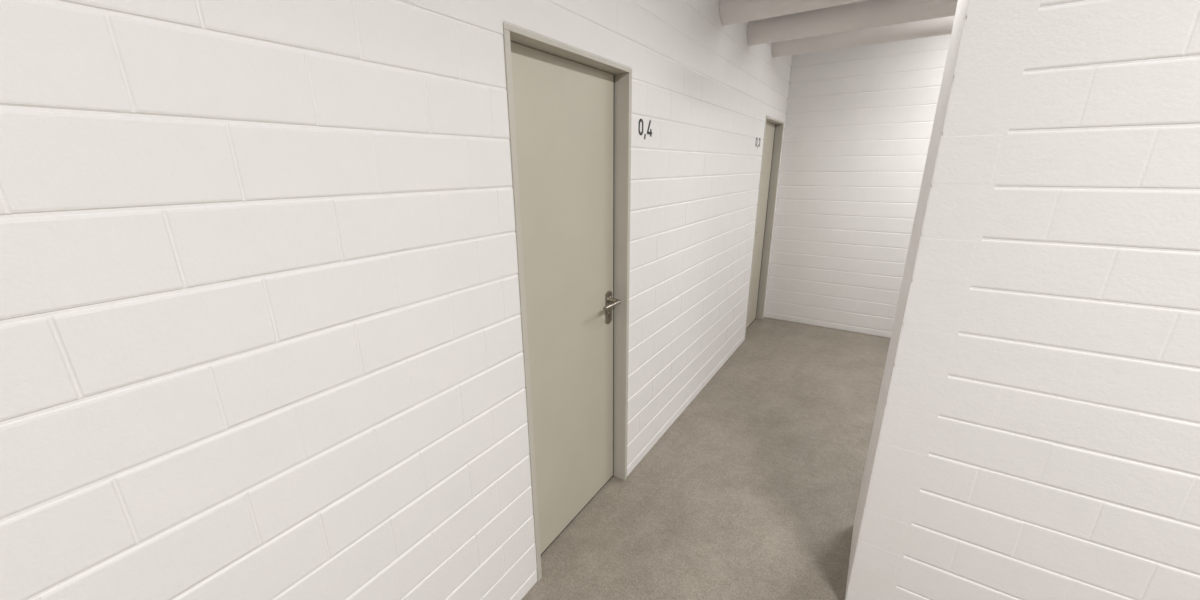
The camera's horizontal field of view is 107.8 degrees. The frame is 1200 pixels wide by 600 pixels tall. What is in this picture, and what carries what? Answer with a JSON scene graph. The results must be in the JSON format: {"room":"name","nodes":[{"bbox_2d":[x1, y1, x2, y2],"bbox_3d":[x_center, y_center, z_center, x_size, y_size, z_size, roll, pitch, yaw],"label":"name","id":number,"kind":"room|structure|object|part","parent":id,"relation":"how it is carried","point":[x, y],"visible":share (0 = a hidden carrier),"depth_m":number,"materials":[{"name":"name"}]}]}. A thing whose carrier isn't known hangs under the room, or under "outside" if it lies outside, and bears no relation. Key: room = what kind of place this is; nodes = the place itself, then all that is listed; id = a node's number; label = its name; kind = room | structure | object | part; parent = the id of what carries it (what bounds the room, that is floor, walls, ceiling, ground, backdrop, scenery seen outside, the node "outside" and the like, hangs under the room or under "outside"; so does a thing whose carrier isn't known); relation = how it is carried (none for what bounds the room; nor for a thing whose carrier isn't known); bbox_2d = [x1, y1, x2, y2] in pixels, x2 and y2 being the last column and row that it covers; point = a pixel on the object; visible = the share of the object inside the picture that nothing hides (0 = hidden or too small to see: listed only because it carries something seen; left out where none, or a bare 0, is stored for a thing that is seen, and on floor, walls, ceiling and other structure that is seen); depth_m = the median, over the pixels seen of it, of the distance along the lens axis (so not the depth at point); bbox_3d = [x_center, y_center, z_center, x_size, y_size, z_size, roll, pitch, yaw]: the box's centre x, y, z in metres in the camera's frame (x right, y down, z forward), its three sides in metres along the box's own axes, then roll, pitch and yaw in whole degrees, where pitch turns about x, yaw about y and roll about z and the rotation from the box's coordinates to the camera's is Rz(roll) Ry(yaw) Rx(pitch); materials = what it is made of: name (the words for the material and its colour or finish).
{"room":"basement corridor","nodes":[
{"label":"basement corridor","id":0,"kind":"room"},
{"bbox_2d":[0,0,792,599],"bbox_3d":[-0.778,-0.356,0.762,0.146,3.698,9.838,10,20,31],"label":"wall","id":1,"kind":"structure","parent":0,"point":[261,330],"depth_m":0.95,"materials":[{"name":"white brick"}]},
{"bbox_2d":[503,22,631,580],"bbox_3d":[-0.122,0.097,1.946,0.149,2.134,0.783,10,20,31],"label":"door","id":2,"kind":"structure","parent":1,"relation":"in","point":[570,108],"depth_m":1.90,"materials":[{"name":"beige paint"}]},
{"bbox_3d":[0.044,0.037,2.195,0.008,0.168,0.053,10,20,31],"label":"handle plate","id":3,"kind":"part","parent":2,"relation":"part of","materials":[{"name":"silver metal"}]},
{"bbox_3d":[0.043,0.019,2.115,0.071,0.031,0.153,10,20,31],"label":"lever","id":4,"kind":"part","parent":2,"relation":"part of","materials":[{"name":"silver metal"}]},
{"bbox_2d":[745,116,783,338],"bbox_3d":[1.641,-0.721,4.564,0.145,2.155,0.783,10,20,31],"label":"door","id":5,"kind":"structure","parent":1,"relation":"in","point":[773,132],"depth_m":4.70,"materials":[{"name":"beige paint"}]},
{"bbox_2d":[638,119,651,138],"bbox_3d":[0.218,-0.819,2.099,0.001,0.093,0.141,10,20,31],"label":"number sign","id":6,"kind":"object","parent":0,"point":[640,120],"depth_m":2.09,"materials":[{"name":"black plastic"}]},
{"bbox_2d":[521,317,890,599],"bbox_3d":[1.307,1.835,0.032,5.075,0.100,9.838,10,20,31],"label":"floor","id":7,"kind":"structure","parent":0,"point":[752,492],"depth_m":2.42,"materials":[{"name":"concrete"}]},
{"bbox_2d":[764,34,950,337],"bbox_3d":[3.325,-1.340,3.906,3.190,3.698,0.146,10,20,31],"label":"wall","id":8,"kind":"structure","parent":0,"point":[859,122],"depth_m":4.41,"materials":[{"name":"white brick"}]},
{"bbox_2d":[845,0,1199,599],"bbox_3d":[2.715,-0.291,0.463,3.799,3.698,0.522,10,20,31],"label":"wall","id":9,"kind":"structure","parent":0,"point":[1062,462],"depth_m":1.22,"materials":[{"name":"white brick"}]},
{"bbox_3d":[1.280,-1.799,-1.070,5.075,0.100,9.838,10,20,31],"label":"ceiling","id":10,"kind":"structure","parent":0,"visible":0},
{"bbox_2d":[720,0,866,25],"bbox_3d":[2.104,-2.012,1.734,3.190,1.132,0.168,10,20,31],"label":"ceiling beam","id":11,"kind":"structure","parent":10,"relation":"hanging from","point":[731,11],"depth_m":2.54,"materials":[{"name":"white paint"}]},
{"bbox_2d":[747,0,957,45],"bbox_3d":[2.433,-2.166,2.222,3.190,1.125,0.168,10,20,31],"label":"ceiling beam","id":12,"kind":"structure","parent":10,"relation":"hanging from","point":[869,13],"depth_m":2.82,"materials":[{"name":"white paint"}]},
{"bbox_2d":[771,16,954,56],"bbox_3d":[2.833,-2.375,2.809,3.190,1.072,0.160,10,20,31],"label":"ceiling beam","id":13,"kind":"structure","parent":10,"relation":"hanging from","point":[943,25],"depth_m":3.37,"materials":[{"name":"white paint"}]}
]}

